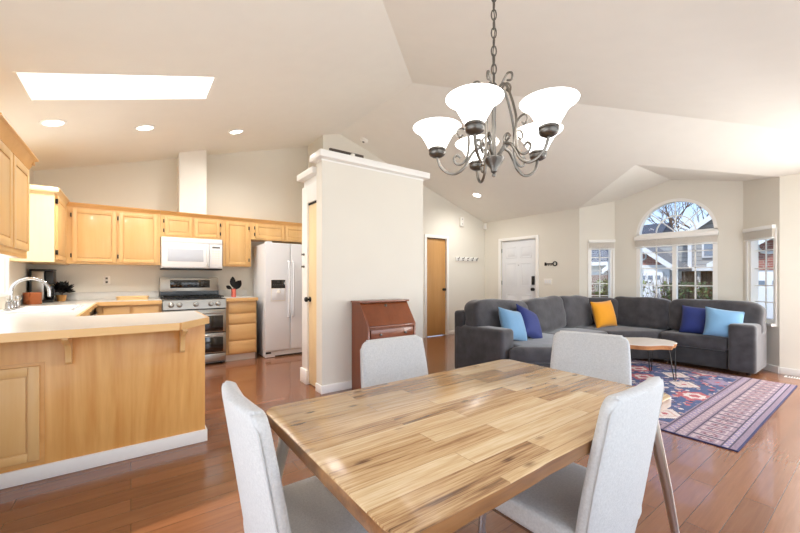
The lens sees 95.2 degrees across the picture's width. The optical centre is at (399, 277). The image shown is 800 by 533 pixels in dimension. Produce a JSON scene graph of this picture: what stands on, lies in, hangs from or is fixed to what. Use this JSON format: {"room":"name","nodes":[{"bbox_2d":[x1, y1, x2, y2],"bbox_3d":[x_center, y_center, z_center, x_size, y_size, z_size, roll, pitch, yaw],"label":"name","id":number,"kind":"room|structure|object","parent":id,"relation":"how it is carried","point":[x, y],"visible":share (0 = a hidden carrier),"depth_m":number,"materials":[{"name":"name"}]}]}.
{"room":"dining area","nodes":[
{"label":"dining area","id":0,"kind":"room"},
{"bbox_2d":[0,168,32,308],"bbox_3d":[-2.497,-0.054,1.669,0.120,2.508,6.850,0,0,-36],"label":"wall","id":1,"kind":"structure","parent":0,"point":[17,270],"depth_m":3.84,"materials":[{"name":"paint"}]},
{"bbox_2d":[0,258,8,298],"bbox_3d":[-3.538,-0.315,3.131,0.120,1.030,0.940,0,0,-36],"label":"window","id":2,"kind":"structure","parent":1,"relation":"in","point":[2,294],"depth_m":3.45,"materials":[{"name":"white paint"}]},
{"bbox_2d":[8,295,22,304],"bbox_3d":[-4.121,0.235,3.992,0.020,0.100,1.138,0,0,-36],"label":"backsplash","id":3,"kind":"structure","parent":1,"relation":"attached to","point":[21,296],"depth_m":3.85,"materials":[{"name":"white laminate"}]},
{"bbox_2d":[0,112,38,258],"bbox_3d":[-2.713,-0.543,2.376,0.368,0.786,1.045,0,0,-36],"label":"upper cabinet","id":4,"kind":"object","parent":1,"relation":"attached to","point":[16,158],"visible":1,"depth_m":2.45,"materials":[{"name":"brown wood"}]},
{"bbox_2d":[9,184,69,264],"bbox_3d":[-3.978,-0.545,4.092,0.368,0.761,1.188,0,0,-36],"label":"upper cabinet","id":5,"kind":"object","parent":1,"relation":"attached to","point":[47,210],"visible":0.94,"depth_m":3.70,"materials":[{"name":"brown wood"}]},
{"bbox_2d":[33,146,307,314],"bbox_3d":[-3.153,-0.580,5.515,3.630,3.561,0.120,0,0,-36],"label":"wall","id":6,"kind":"structure","parent":0,"point":[263,184],"depth_m":5.33,"materials":[{"name":"paint"}]},
{"bbox_2d":[103,276,109,284],"bbox_3d":[-3.916,0.030,4.873,0.075,0.115,0.008,0,0,-36],"label":"wall outlet","id":7,"kind":"object","parent":6,"relation":"attached to","point":[106,279],"visible":1,"depth_m":4.87,"materials":[{"name":"white plastic"}]},
{"bbox_2d":[55,291,158,300],"bbox_3d":[-3.958,0.235,4.832,1.280,0.100,0.020,0,0,-36],"label":"backsplash","id":8,"kind":"structure","parent":6,"relation":"attached to","point":[152,294],"depth_m":4.84,"materials":[{"name":"white laminate"}]},
{"bbox_2d":[66,202,159,265],"bbox_3d":[-3.724,-0.545,4.794,0.947,0.741,0.358,0,0,-36],"label":"upper cabinet","id":9,"kind":"object","parent":6,"relation":"attached to","point":[96,234],"visible":1,"depth_m":4.64,"materials":[{"name":"brown wood"}]},
{"bbox_2d":[160,210,222,239],"bbox_3d":[-3.030,-0.739,5.306,0.774,0.354,0.358,0,0,-36],"label":"upper cabinet","id":10,"kind":"object","parent":6,"relation":"attached to","point":[172,224],"visible":1,"depth_m":5.16,"materials":[{"name":"brown wood"}]},
{"bbox_2d":[160,236,221,270],"bbox_3d":[-3.004,-0.338,5.261,0.748,0.445,0.462,0,0,-36],"label":"microwave","id":11,"kind":"object","parent":10,"relation":"attached to","point":[176,253],"visible":0.98,"depth_m":5.10,"materials":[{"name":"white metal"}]},
{"bbox_2d":[218,289,246,295],"bbox_3d":[-2.655,0.235,5.793,0.430,0.100,0.020,0,0,-36],"label":"backsplash","id":12,"kind":"structure","parent":6,"relation":"attached to","point":[243,292],"depth_m":5.76,"materials":[{"name":"white tile"}]},
{"bbox_2d":[222,216,250,266],"bbox_3d":[-2.557,-0.545,5.655,0.398,0.741,0.358,0,0,-36],"label":"upper cabinet","id":13,"kind":"object","parent":6,"relation":"attached to","point":[236,242],"visible":0.99,"depth_m":5.52,"materials":[{"name":"brown wood"}]},
{"bbox_2d":[251,219,301,243],"bbox_3d":[-1.974,-0.758,6.085,1.045,0.316,0.358,0,0,-36],"label":"upper cabinet","id":14,"kind":"object","parent":6,"relation":"attached to","point":[261,230],"visible":0.76,"depth_m":5.88,"materials":[{"name":"brown wood"}]},
{"bbox_2d":[177,150,206,213],"bbox_3d":[-3.041,-1.386,5.330,0.340,0.991,0.310,0,0,-36],"label":"wall","id":15,"kind":"structure","parent":0,"point":[191,165],"depth_m":5.21,"materials":[{"name":"paint"}]},
{"bbox_2d":[304,176,315,186],"bbox_3d":[-0.470,0.035,4.492,1.295,2.330,0.470,0,0,-36],"label":"wall","id":16,"kind":"structure","parent":0,"point":[313,179],"depth_m":4.14,"materials":[{"name":"white paint"}]},
{"bbox_2d":[297,166,315,182],"bbox_3d":[-0.515,-1.170,4.528,1.405,0.070,0.460,0,0,-36],"label":"trim","id":17,"kind":"structure","parent":16,"relation":"on","point":[310,172],"depth_m":4.08,"materials":[{"name":"white paint"}]},
{"bbox_2d":[300,182,315,385],"bbox_3d":[-1.020,0.080,4.078,0.082,2.240,0.455,0,0,-36],"label":"door","id":18,"kind":"structure","parent":16,"relation":"in","point":[308,369],"depth_m":4.12,"materials":[{"name":"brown wood"}]},
{"bbox_2d":[308,137,319,167],"bbox_3d":[-1.486,-0.580,6.414,0.120,3.561,0.650,0,0,-36],"label":"wall","id":19,"kind":"structure","parent":0,"point":[313,147],"depth_m":6.33,"materials":[{"name":"paint"}]},
{"bbox_2d":[316,160,422,393],"bbox_3d":[-0.296,-0.010,4.233,1.391,2.420,0.154,0,0,-36],"label":"wall","id":20,"kind":"structure","parent":0,"point":[369,223],"depth_m":4.02,"materials":[{"name":"paint"}]},
{"bbox_2d":[315,383,320,393],"bbox_3d":[-0.855,1.157,3.830,0.014,0.085,0.140,0,0,-36],"label":"baseboard","id":21,"kind":"structure","parent":20,"relation":"attached to","point":[317,386],"depth_m":3.82,"materials":[{"name":"white paint"}]},
{"bbox_2d":[309,149,429,180],"bbox_3d":[-0.297,-1.263,4.220,1.460,0.084,0.285,0,0,-36],"label":"trim","id":22,"kind":"structure","parent":20,"relation":"on","point":[321,154],"depth_m":4.01,"materials":[{"name":"white paint"}]},
{"bbox_2d":[329,148,363,157],"bbox_3d":[-0.592,-1.353,4.055,0.420,0.094,0.030,0,0,-36],"label":"batten","id":23,"kind":"object","parent":22,"relation":"on","point":[330,149],"visible":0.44,"depth_m":4.02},
{"bbox_2d":[0,0,799,222],"bbox_3d":[0.628,-1.891,4.212,8.170,1.241,6.704,0,0,-36],"label":"ceiling","id":24,"kind":"structure","parent":0,"point":[289,73],"depth_m":4.08,"materials":[{"name":"paint"}]},
{"bbox_2d":[38,119,66,126],"bbox_3d":[-3.176,-1.421,3.342,0.193,0.063,0.200,0,0,-36],"label":"recessed light","id":25,"kind":"object","parent":24,"relation":"in","point":[46,122],"visible":1,"depth_m":3.34,"materials":[{"name":"white paint"}]},
{"bbox_2d":[12,71,216,101],"bbox_3d":[-2.275,-1.914,3.056,1.305,1.026,0.560,0,0,-36],"label":"window","id":26,"kind":"structure","parent":24,"relation":"attached to","point":[37,86],"depth_m":3.17,"materials":[{"name":"glass"}]},
{"bbox_2d":[134,124,155,130],"bbox_3d":[-2.766,-1.630,3.960,0.193,0.063,0.200,0,0,-36],"label":"recessed light","id":27,"kind":"object","parent":24,"relation":"in","point":[146,127],"visible":1,"depth_m":3.95,"materials":[{"name":"white paint"}]},
{"bbox_2d":[228,129,243,133],"bbox_3d":[-2.160,-1.927,4.810,0.193,0.063,0.200,0,0,-36],"label":"recessed light","id":28,"kind":"object","parent":24,"relation":"in","point":[235,131],"visible":1,"depth_m":4.80,"materials":[{"name":"white paint"}]},
{"bbox_2d":[360,137,367,143],"bbox_3d":[-0.614,-2.328,6.194,0.139,0.074,0.140,0,0,-36],"label":"smoke detector","id":29,"kind":"object","parent":24,"relation":"attached to","point":[362,140],"visible":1,"depth_m":6.16,"materials":[{"name":"white plastic"}]},
{"bbox_2d":[472,193,481,197],"bbox_3d":[1.504,-1.620,7.133,0.192,0.066,0.200,0,0,-36],"label":"recessed light","id":30,"kind":"object","parent":24,"relation":"in","point":[478,195],"visible":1,"depth_m":7.13,"materials":[{"name":"white paint"}]},
{"bbox_2d":[0,334,799,532],"bbox_3d":[0.742,1.260,4.057,8.170,0.120,7.090,0,0,-36],"label":"floor","id":31,"kind":"structure","parent":0,"point":[193,488],"depth_m":2.14,"materials":[{"name":"brown wood"}]},
{"bbox_2d":[90,310,97,315],"bbox_3d":[-3.674,0.764,3.926,0.645,0.869,0.580,0,0,-36],"label":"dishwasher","id":32,"kind":"object","parent":31,"relation":"on","point":[92,312],"visible":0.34,"depth_m":4.12,"materials":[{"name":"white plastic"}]},
{"bbox_2d":[0,324,206,489],"bbox_3d":[-2.105,0.763,2.430,1.412,0.871,0.770,0,0,-36],"label":"base cabinet","id":33,"kind":"object","parent":31,"relation":"on","point":[68,405],"visible":0.94,"depth_m":2.33,"materials":[{"name":"brown wood"}]},
{"bbox_2d":[0,291,208,342],"bbox_3d":[-2.856,0.259,3.457,1.422,0.147,3.541,0,0,-36],"label":"countertop","id":34,"kind":"structure","parent":33,"relation":"on","point":[16,327],"depth_m":2.52,"materials":[{"name":"white laminate"}]},
{"bbox_2d":[3,277,50,309],"bbox_3d":[-3.391,0.133,3.235,0.339,0.282,0.295,0,0,3],"label":"faucet","id":35,"kind":"object","parent":34,"relation":"on","point":[11,304],"visible":0.99,"depth_m":3.25,"materials":[{"name":"silver metal"}]},
{"bbox_2d":[23,292,42,304],"bbox_3d":[-3.992,0.221,3.965,0.156,0.128,0.156,0,0,-36],"label":"copper canister","id":36,"kind":"object","parent":34,"relation":"on","point":[29,298],"visible":0.99,"depth_m":3.91,"materials":[{"name":"brown metal"}]},
{"bbox_2d":[0,304,84,313],"bbox_3d":[-3.237,0.362,3.329,0.484,0.176,0.800,0,0,-36],"label":"sink","id":37,"kind":"object","parent":34,"relation":"in","point":[51,308],"visible":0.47,"depth_m":3.29,"materials":[{"name":"white ceramic"}]},
{"bbox_2d":[29,269,56,302],"bbox_3d":[-4.201,0.091,4.309,0.223,0.387,0.242,0,0,-36],"label":"coffee maker","id":38,"kind":"object","parent":34,"relation":"on","point":[48,275],"visible":0.73,"depth_m":4.23,"materials":[{"name":"black plastic"}]},
{"bbox_2d":[53,280,75,300],"bbox_3d":[-4.167,0.156,4.501,0.264,0.258,0.284,0,0,-36],"label":"potted plant","id":39,"kind":"object","parent":34,"relation":"on","point":[61,286],"visible":0.94,"depth_m":4.47,"materials":[{"name":"black plant"}]},
{"bbox_2d":[116,296,148,299],"bbox_3d":[-3.515,0.262,4.801,0.356,0.047,0.216,0,0,-36],"label":"serving board","id":40,"kind":"object","parent":34,"relation":"on","point":[117,297],"visible":0.99,"depth_m":4.73,"materials":[{"name":"brown wood"}]},
{"bbox_2d":[96,304,161,314],"bbox_3d":[-3.526,0.763,4.776,0.652,0.871,0.624,0,0,-36],"label":"base cabinet","id":41,"kind":"object","parent":31,"relation":"on","point":[144,308],"visible":0.09,"depth_m":4.52,"materials":[{"name":"brown wood"}]},
{"bbox_2d":[160,278,225,362],"bbox_3d":[-2.921,0.597,5.149,0.748,1.204,0.720,0,0,-36],"label":"range","id":42,"kind":"object","parent":31,"relation":"on","point":[201,295],"visible":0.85,"depth_m":5.07,"materials":[{"name":"silver metal"}]},
{"bbox_2d":[160,297,222,301],"bbox_3d":[-2.921,0.298,5.149,0.748,0.032,0.505,0,0,-36],"label":"cooktop","id":43,"kind":"object","parent":42,"relation":"in","point":[164,299],"depth_m":4.96,"materials":[{"name":"black metal"}]},
{"bbox_2d":[225,300,256,361],"bbox_3d":[-2.475,0.763,5.551,0.424,0.871,0.623,0,0,-36],"label":"base cabinet","id":44,"kind":"object","parent":31,"relation":"on","point":[241,316],"visible":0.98,"depth_m":5.30,"materials":[{"name":"brown wood"}]},
{"bbox_2d":[218,289,257,301],"bbox_3d":[-2.467,0.259,5.539,0.430,0.147,0.651,0,0,-36],"label":"countertop","id":45,"kind":"structure","parent":44,"relation":"on","point":[241,295],"depth_m":5.64,"materials":[{"name":"white laminate"}]},
{"bbox_2d":[226,277,241,296],"bbox_3d":[-2.480,0.130,5.452,0.219,0.310,0.068,0,0,-36],"label":"vase","id":46,"kind":"object","parent":45,"relation":"on","point":[235,284],"visible":0.95,"depth_m":5.45,"materials":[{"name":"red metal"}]},
{"bbox_2d":[253,241,301,357],"bbox_3d":[-1.810,0.325,5.929,0.908,1.749,0.748,0,0,-36],"label":"refrigerator","id":47,"kind":"object","parent":31,"relation":"on","point":[277,270],"visible":0.78,"depth_m":5.58,"materials":[{"name":"white metal"}]},
{"bbox_2d":[222,381,367,532],"bbox_3d":[-0.251,0.759,1.150,0.543,0.879,0.422,0,0,-36],"label":"dining chair","id":48,"kind":"object","parent":31,"relation":"on","point":[306,505],"visible":0.8,"depth_m":0.96,"materials":[{"name":"grey fabric"}]},
{"bbox_2d":[351,299,415,389],"bbox_3d":[-0.167,0.722,4.001,0.650,0.954,0.361,0,0,-36],"label":"secretary desk","id":49,"kind":"object","parent":31,"relation":"on","point":[371,319],"visible":0.38,"depth_m":3.89,"materials":[{"name":"brown wood"}]},
{"bbox_2d":[370,323,413,328],"bbox_3d":[-0.077,0.509,3.879,0.574,0.022,0.018,0,0,-36],"label":"shelf","id":50,"kind":"object","parent":49,"relation":"attached to","point":[378,325],"depth_m":3.87,"materials":[{"name":"brown wood"}]},
{"bbox_2d":[360,335,485,532],"bbox_3d":[0.101,0.759,1.772,0.422,0.879,0.543,0,0,-36],"label":"dining chair","id":51,"kind":"object","parent":31,"relation":"on","point":[391,359],"visible":0.3,"depth_m":1.92,"materials":[{"name":"grey fabric"}]},
{"bbox_2d":[266,359,679,532],"bbox_3d":[0.293,0.825,1.333,1.457,0.750,0.844,0,0,-36],"label":"dining table","id":52,"kind":"object","parent":31,"relation":"on","point":[438,452],"visible":0.82,"depth_m":1.04,"materials":[{"name":"brown wood"}]},
{"bbox_2d":[478,376,663,532],"bbox_3d":[0.567,0.759,1.280,0.422,0.879,0.543,0,0,-37],"label":"dining chair","id":53,"kind":"object","parent":31,"relation":"on","point":[605,496],"visible":0.79,"depth_m":1.07,"materials":[{"name":"grey fabric"}]},
{"bbox_2d":[550,330,631,454],"bbox_3d":[0.961,0.759,1.941,0.422,0.879,0.543,0,0,38],"label":"dining chair","id":54,"kind":"object","parent":31,"relation":"on","point":[596,355],"visible":0.33,"depth_m":2.09,"materials":[{"name":"grey fabric"}]},
{"bbox_2d":[455,295,766,375],"bbox_3d":[2.705,0.721,4.613,3.390,0.930,2.304,0,0,-36],"label":"sectional sofa","id":55,"kind":"object","parent":31,"relation":"on","point":[480,338],"visible":0.73,"depth_m":4.67,"materials":[{"name":"grey fabric"}]},
{"bbox_2d":[464,299,527,326],"bbox_3d":[1.260,0.529,4.651,1.060,0.544,0.329,0,0,-36],"label":"cushion","id":56,"kind":"object","parent":55,"relation":"on","point":[485,312],"depth_m":4.38,"materials":[{"name":"grey fabric"}]},
{"bbox_2d":[498,307,526,340],"bbox_3d":[1.344,0.560,4.345,0.465,0.438,0.233,0,0,-36],"label":"throw cushion","id":57,"kind":"object","parent":55,"relation":"on","point":[509,319],"visible":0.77,"depth_m":4.27,"materials":[{"name":"blue fabric"}]},
{"bbox_2d":[516,304,542,338],"bbox_3d":[1.622,0.575,4.575,0.532,0.503,0.251,0,0,-36],"label":"throw cushion","id":58,"kind":"object","parent":55,"relation":"on","point":[531,321],"visible":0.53,"depth_m":4.48,"materials":[{"name":"blue fabric"}]},
{"bbox_2d":[509,333,554,362],"bbox_3d":[1.616,0.835,4.403,1.273,0.180,1.010,0,0,-36],"label":"seat cushion","id":59,"kind":"object","parent":55,"relation":"on","point":[539,350],"depth_m":3.92,"materials":[{"name":"grey fabric"}]},
{"bbox_2d":[521,296,565,332],"bbox_3d":[2.026,0.523,5.213,0.942,0.534,0.332,0,0,-36],"label":"cushion","id":60,"kind":"object","parent":55,"relation":"on","point":[550,311],"depth_m":5.11,"materials":[{"name":"grey fabric"}]},
{"bbox_2d":[559,295,592,327],"bbox_3d":[2.682,0.526,5.698,0.843,0.518,0.330,0,0,-36],"label":"cushion","id":61,"kind":"object","parent":55,"relation":"on","point":[577,309],"depth_m":5.54,"materials":[{"name":"grey fabric"}]},
{"bbox_2d":[546,328,607,333],"bbox_3d":[2.481,0.838,5.069,0.890,0.175,0.965,0,0,-36],"label":"seat cushion","id":62,"kind":"object","parent":55,"relation":"on","point":[552,331],"depth_m":5.21,"materials":[{"name":"grey fabric"}]},
{"bbox_2d":[588,297,617,324],"bbox_3d":[3.236,0.535,5.939,0.622,0.452,0.262,0,0,9],"label":"cushion","id":63,"kind":"object","parent":55,"relation":"on","point":[614,301],"depth_m":5.83,"materials":[{"name":"grey fabric"}]},
{"bbox_2d":[590,300,616,327],"bbox_3d":[3.138,0.555,5.619,0.433,0.421,0.201,0,0,-17],"label":"throw cushion","id":64,"kind":"object","parent":55,"relation":"on","point":[603,313],"visible":0.98,"depth_m":5.54,"materials":[{"name":"orange fabric"}]},
{"bbox_2d":[576,324,667,338],"bbox_3d":[3.285,0.840,5.571,0.980,0.170,1.110,0,0,-36],"label":"cushion","id":65,"kind":"object","parent":55,"relation":"on","point":[626,330],"depth_m":5.29,"materials":[{"name":"grey fabric"}]},
{"bbox_2d":[614,296,670,329],"bbox_3d":[3.729,0.533,5.642,0.291,0.490,0.805,0,0,-36],"label":"cushion","id":66,"kind":"object","parent":55,"relation":"on","point":[635,312],"depth_m":5.51,"materials":[{"name":"grey fabric"}]},
{"bbox_2d":[660,330,727,350],"bbox_3d":[4.048,0.840,4.979,0.455,0.170,0.730,0,0,-36],"label":"seat cushion","id":67,"kind":"object","parent":55,"relation":"on","point":[691,341],"depth_m":4.82,"materials":[{"name":"grey fabric"}]},
{"bbox_2d":[679,305,711,335],"bbox_3d":[4.032,0.575,4.929,0.416,0.390,0.223,0,0,42],"label":"throw cushion","id":68,"kind":"object","parent":55,"relation":"on","point":[693,318],"visible":0.62,"depth_m":4.91,"materials":[{"name":"blue fabric"}]},
{"bbox_2d":[668,299,766,334],"bbox_3d":[4.243,0.537,4.945,0.293,0.490,1.014,0,0,-36],"label":"cushion","id":69,"kind":"object","parent":55,"relation":"on","point":[755,313],"depth_m":4.80,"materials":[{"name":"grey fabric"}]},
{"bbox_2d":[703,307,744,337],"bbox_3d":[4.138,0.580,4.666,0.436,0.406,0.229,0,0,32],"label":"throw cushion","id":70,"kind":"object","parent":55,"relation":"on","point":[717,321],"visible":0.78,"depth_m":4.63,"materials":[{"name":"blue fabric"}]},
{"bbox_2d":[631,359,797,451],"bbox_3d":[2.633,1.194,4.265,2.580,0.012,2.460,0,0,-36],"label":"area rug","id":71,"kind":"object","parent":31,"relation":"on","point":[725,411],"visible":0.44,"depth_m":3.46,"materials":[{"name":"fabric"}]},
{"bbox_2d":[625,337,676,380],"bbox_3d":[2.932,0.977,4.413,0.762,0.424,0.594,0,0,-1],"label":"coffee table","id":72,"kind":"object","parent":71,"relation":"on","point":[639,343],"visible":0.56,"depth_m":4.24,"materials":[{"name":"wood"},{"name":"black metal"}]},
{"bbox_2d":[784,375,799,378],"bbox_3d":[4.784,1.196,4.322,0.110,0.006,0.320,0,0,-36],"label":"floor vent","id":73,"kind":"object","parent":31,"relation":"in","point":[793,377],"visible":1,"depth_m":4.38,"materials":[{"name":"white metal"}]},
{"bbox_2d":[320,134,484,337],"bbox_3d":[0.352,-0.625,7.291,4.120,3.651,0.120,0,0,-36],"label":"wall","id":74,"kind":"structure","parent":0,"point":[441,216],"depth_m":7.82,"materials":[{"name":"paint"}]},
{"bbox_2d":[424,234,448,337],"bbox_3d":[0.744,0.160,7.526,0.670,2.080,0.099,0,0,-36],"label":"door","id":75,"kind":"structure","parent":74,"relation":"in","point":[434,248],"depth_m":7.53,"materials":[{"name":"brown wood"}]},
{"bbox_2d":[459,217,463,225],"bbox_3d":[1.337,-1.220,7.910,0.100,0.190,0.052,0,0,-36],"label":"door chime","id":76,"kind":"object","parent":74,"relation":"attached to","point":[461,219],"visible":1,"depth_m":7.89,"materials":[{"name":"white plastic"}]},
{"bbox_2d":[455,257,477,260],"bbox_3d":[1.491,-0.414,8.005,0.700,0.082,0.083,0,0,-36],"label":"coat rack","id":77,"kind":"object","parent":74,"relation":"attached to","point":[456,258],"visible":1,"depth_m":7.99,"materials":[{"name":"white paint"}]},
{"bbox_2d":[485,208,578,298],"bbox_3d":[2.650,-0.035,7.545,0.120,2.471,2.200,0,0,-36],"label":"wall","id":78,"kind":"structure","parent":0,"point":[558,232],"depth_m":7.13,"materials":[{"name":"paint"}]},
{"bbox_2d":[498,235,538,300],"bbox_3d":[2.504,0.169,7.697,0.134,2.062,0.984,0,0,-36],"label":"door","id":79,"kind":"structure","parent":78,"relation":"in","point":[520,258],"depth_m":7.68,"materials":[{"name":"white paint"}]},
{"bbox_2d":[544,279,551,284],"bbox_3d":[2.883,0.070,7.120,0.008,0.115,0.170,0,0,-36],"label":"light switch","id":80,"kind":"object","parent":78,"relation":"attached to","point":[546,281],"visible":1,"depth_m":7.11,"materials":[{"name":"white plastic"}]},
{"bbox_2d":[544,261,556,265],"bbox_3d":[2.909,-0.275,7.058,0.047,0.095,0.266,0,0,-36],"label":"key rack","id":81,"kind":"object","parent":78,"relation":"attached to","point":[545,263],"visible":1,"depth_m":7.06,"materials":[{"name":"black metal"}]},
{"bbox_2d":[382,0,799,130],"bbox_3d":[1.395,-1.833,2.818,7.750,1.356,4.320,0,0,-36],"label":"ceiling","id":82,"kind":"structure","parent":0,"point":[733,61],"depth_m":2.86,"materials":[{"name":"paint"}]},
{"bbox_2d":[413,0,579,182],"bbox_3d":[0.333,-0.990,1.241,0.540,1.286,0.531,0,0,-36],"label":"chandelier","id":83,"kind":"object","parent":82,"relation":"hanging from","point":[473,102],"visible":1,"depth_m":1.19,"materials":[{"name":"silver metal"}]},
{"bbox_2d":[579,201,614,297],"bbox_3d":[3.559,-0.086,6.636,0.598,2.572,0.120,0,0,9],"label":"wall","id":84,"kind":"structure","parent":0,"point":[596,222],"depth_m":6.59,"materials":[{"name":"paint"}]},
{"bbox_2d":[588,242,614,297],"bbox_3d":[3.621,-0.013,6.586,0.445,1.255,0.160,0,0,9],"label":"window","id":85,"kind":"structure","parent":84,"relation":"in","point":[590,257],"depth_m":6.59,"materials":[{"name":"white paint"}]},
{"bbox_2d":[588,239,615,249],"bbox_3d":[3.613,-0.597,6.539,0.445,0.176,0.050,0,0,9],"label":"window blind","id":86,"kind":"object","parent":85,"relation":"attached to","point":[598,244],"visible":1,"depth_m":6.53,"materials":[{"name":"white fabric"}]},
{"bbox_2d":[615,180,742,300],"bbox_3d":[4.397,-0.188,5.882,0.120,2.775,1.730,0,0,-36],"label":"wall","id":87,"kind":"structure","parent":0,"point":[724,199],"depth_m":5.58,"materials":[{"name":"paint"}]},
{"bbox_2d":[636,198,717,300],"bbox_3d":[4.384,-0.325,5.833,0.180,1.879,1.140,0,0,-36],"label":"window","id":88,"kind":"structure","parent":87,"relation":"in","point":[639,251],"depth_m":5.84,"materials":[{"name":"white paint"}]},
{"bbox_2d":[634,230,718,247],"bbox_3d":[4.346,-0.605,5.804,0.050,0.191,1.110,0,0,-36],"label":"window blind","id":89,"kind":"object","parent":88,"relation":"attached to","point":[702,237],"visible":1,"depth_m":5.74,"materials":[{"name":"white fabric"}]},
{"bbox_2d":[743,177,779,366],"bbox_3d":[4.867,-0.085,4.861,0.120,2.570,0.590,0,0,9],"label":"wall","id":90,"kind":"structure","parent":0,"point":[761,197],"depth_m":4.76,"materials":[{"name":"paint"}]},
{"bbox_2d":[746,227,776,326],"bbox_3d":[4.826,-0.013,4.857,0.160,1.255,0.490,0,0,9],"label":"window","id":91,"kind":"structure","parent":90,"relation":"in","point":[753,245],"depth_m":5.03,"materials":[{"name":"white paint"}]},
{"bbox_2d":[742,224,775,241],"bbox_3d":[4.778,-0.592,4.865,0.050,0.176,0.490,0,0,9],"label":"window blind","id":92,"kind":"object","parent":91,"relation":"attached to","point":[767,231],"visible":1,"depth_m":4.83,"materials":[{"name":"white fabric"}]},
{"bbox_2d":[763,364,778,373],"bbox_3d":[4.801,1.157,4.872,0.014,0.085,0.590,0,0,9],"label":"baseboard","id":93,"kind":"structure","parent":90,"relation":"attached to","point":[769,367],"depth_m":4.67,"materials":[{"name":"white paint"}]},
{"bbox_2d":[780,174,799,369],"bbox_3d":[5.243,-0.035,4.027,0.120,2.471,1.460,0,0,-36],"label":"wall","id":94,"kind":"structure","parent":0,"point":[789,184],"depth_m":4.50,"materials":[{"name":"paint"}]},
{"bbox_2d":[779,367,799,376],"bbox_3d":[5.189,1.157,3.987,0.014,0.085,1.460,0,0,-36],"label":"baseboard","id":95,"kind":"structure","parent":94,"relation":"attached to","point":[786,371],"depth_m":4.50,"materials":[{"name":"white paint"}]},
{"bbox_3d":[19.647,1.725,30.015,52.750,0.150,75.000,0,0,-36],"label":"ground","id":96,"kind":"structure","parent":0,"visible":0},
{"bbox_2d":[592,273,607,296],"bbox_3d":[5.601,0.751,9.588,0.971,1.801,0.938,0,0,-36],"label":"shrub","id":97,"kind":"object","parent":96,"relation":"on","point":[603,291],"visible":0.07,"depth_m":9.69,"materials":[{"name":"green plant"}]},
{"bbox_2d":[592,275,607,296],"bbox_3d":[8.523,0.700,19.919,0.160,1.900,6.050,0,0,-36],"label":"fence","id":98,"kind":"object","parent":96,"relation":"on","point":[594,277],"visible":0.02,"depth_m":18.15,"materials":[{"name":"white wood"}]},
{"bbox_2d":[592,275,607,296],"bbox_3d":[6.083,0.776,10.623,0.925,1.752,0.980,0,0,-36],"label":"shrub","id":99,"kind":"object","parent":96,"relation":"on","point":[593,292],"visible":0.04,"depth_m":10.74,"materials":[{"name":"green plant"}]},
{"bbox_2d":[605,271,650,296],"bbox_3d":[5.368,0.702,8.573,0.869,1.901,1.023,0,0,-36],"label":"shrub","id":100,"kind":"object","parent":96,"relation":"on","point":[644,282],"visible":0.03,"depth_m":8.44,"materials":[{"name":"green plant"}]},
{"bbox_2d":[592,222,673,274],"bbox_3d":[14.155,-0.875,25.407,8.060,5.050,7.700,0,0,-36],"label":"neighbor house","id":101,"kind":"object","parent":96,"relation":"on","point":[651,228],"visible":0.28,"depth_m":22.34,"materials":[{"name":"grey"}]},
{"bbox_2d":[592,265,601,274],"bbox_3d":[11.953,-0.400,22.479,0.040,0.900,0.900,0,0,-36],"label":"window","id":102,"kind":"structure","parent":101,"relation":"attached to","point":[593,267],"depth_m":22.34,"materials":[{"name":"white"}]},
{"bbox_2d":[602,247,691,297],"bbox_3d":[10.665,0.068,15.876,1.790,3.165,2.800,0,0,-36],"label":"neighbor house","id":103,"kind":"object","parent":96,"relation":"on","point":[664,260],"visible":0.31,"depth_m":15.13,"materials":[{"name":"grey siding"},{"name":"asphalt shingle"}]},
{"bbox_2d":[645,275,688,300],"bbox_3d":[6.164,0.782,8.421,0.976,1.741,0.918,0,0,-36],"label":"shrub","id":104,"kind":"object","parent":96,"relation":"on","point":[666,282],"visible":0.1,"depth_m":8.39,"materials":[{"name":"green plant"}]},
{"bbox_2d":[647,202,692,230],"bbox_3d":[20.463,-3.609,28.059,7.813,10.527,7.957,0,0,2],"label":"bare tree","id":105,"kind":"object","parent":96,"relation":"on","point":[672,222],"visible":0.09,"depth_m":27.64,"materials":[{"name":"white plant"}]},
{"bbox_2d":[657,203,708,230],"bbox_3d":[19.478,-2.786,22.855,5.531,8.883,6.805,0,0,18],"label":"bare tree","id":106,"kind":"object","parent":96,"relation":"on","point":[671,209],"visible":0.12,"depth_m":23.85,"materials":[{"name":"white plant"}]},
{"bbox_2d":[657,215,713,298],"bbox_3d":[16.263,-1.022,16.835,7.840,5.345,7.000,0,0,-36],"label":"neighbor house","id":107,"kind":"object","parent":96,"relation":"on","point":[702,257],"visible":0.16,"depth_m":15.72,"materials":[{"name":"grey"}]},
{"bbox_2d":[661,274,712,299],"bbox_3d":[5.898,0.778,7.527,0.864,1.748,0.918,0,0,37],"label":"shrub","id":108,"kind":"object","parent":96,"relation":"on","point":[690,294],"visible":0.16,"depth_m":7.39,"materials":[{"name":"green plant"}]},
{"bbox_2d":[697,283,712,299],"bbox_3d":[6.696,0.828,7.559,0.938,1.648,0.980,0,0,-36],"label":"shrub","id":109,"kind":"object","parent":96,"relation":"on","point":[710,296],"visible":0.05,"depth_m":7.72,"materials":[{"name":"green plant"}]},
{"bbox_2d":[706,238,772,317],"bbox_3d":[13.223,-0.273,10.805,3.890,3.845,5.600,0,0,-36],"label":"neighbor house","id":110,"kind":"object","parent":96,"relation":"on","point":[761,243],"visible":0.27,"depth_m":11.02,"materials":[{"name":"white"}]},
{"bbox_2d":[758,239,772,253],"bbox_3d":[11.117,-0.980,10.991,0.100,0.527,0.607,0,0,-36],"label":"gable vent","id":111,"kind":"object","parent":110,"relation":"attached to","point":[770,242],"depth_m":11.04,"materials":[{"name":"white"}]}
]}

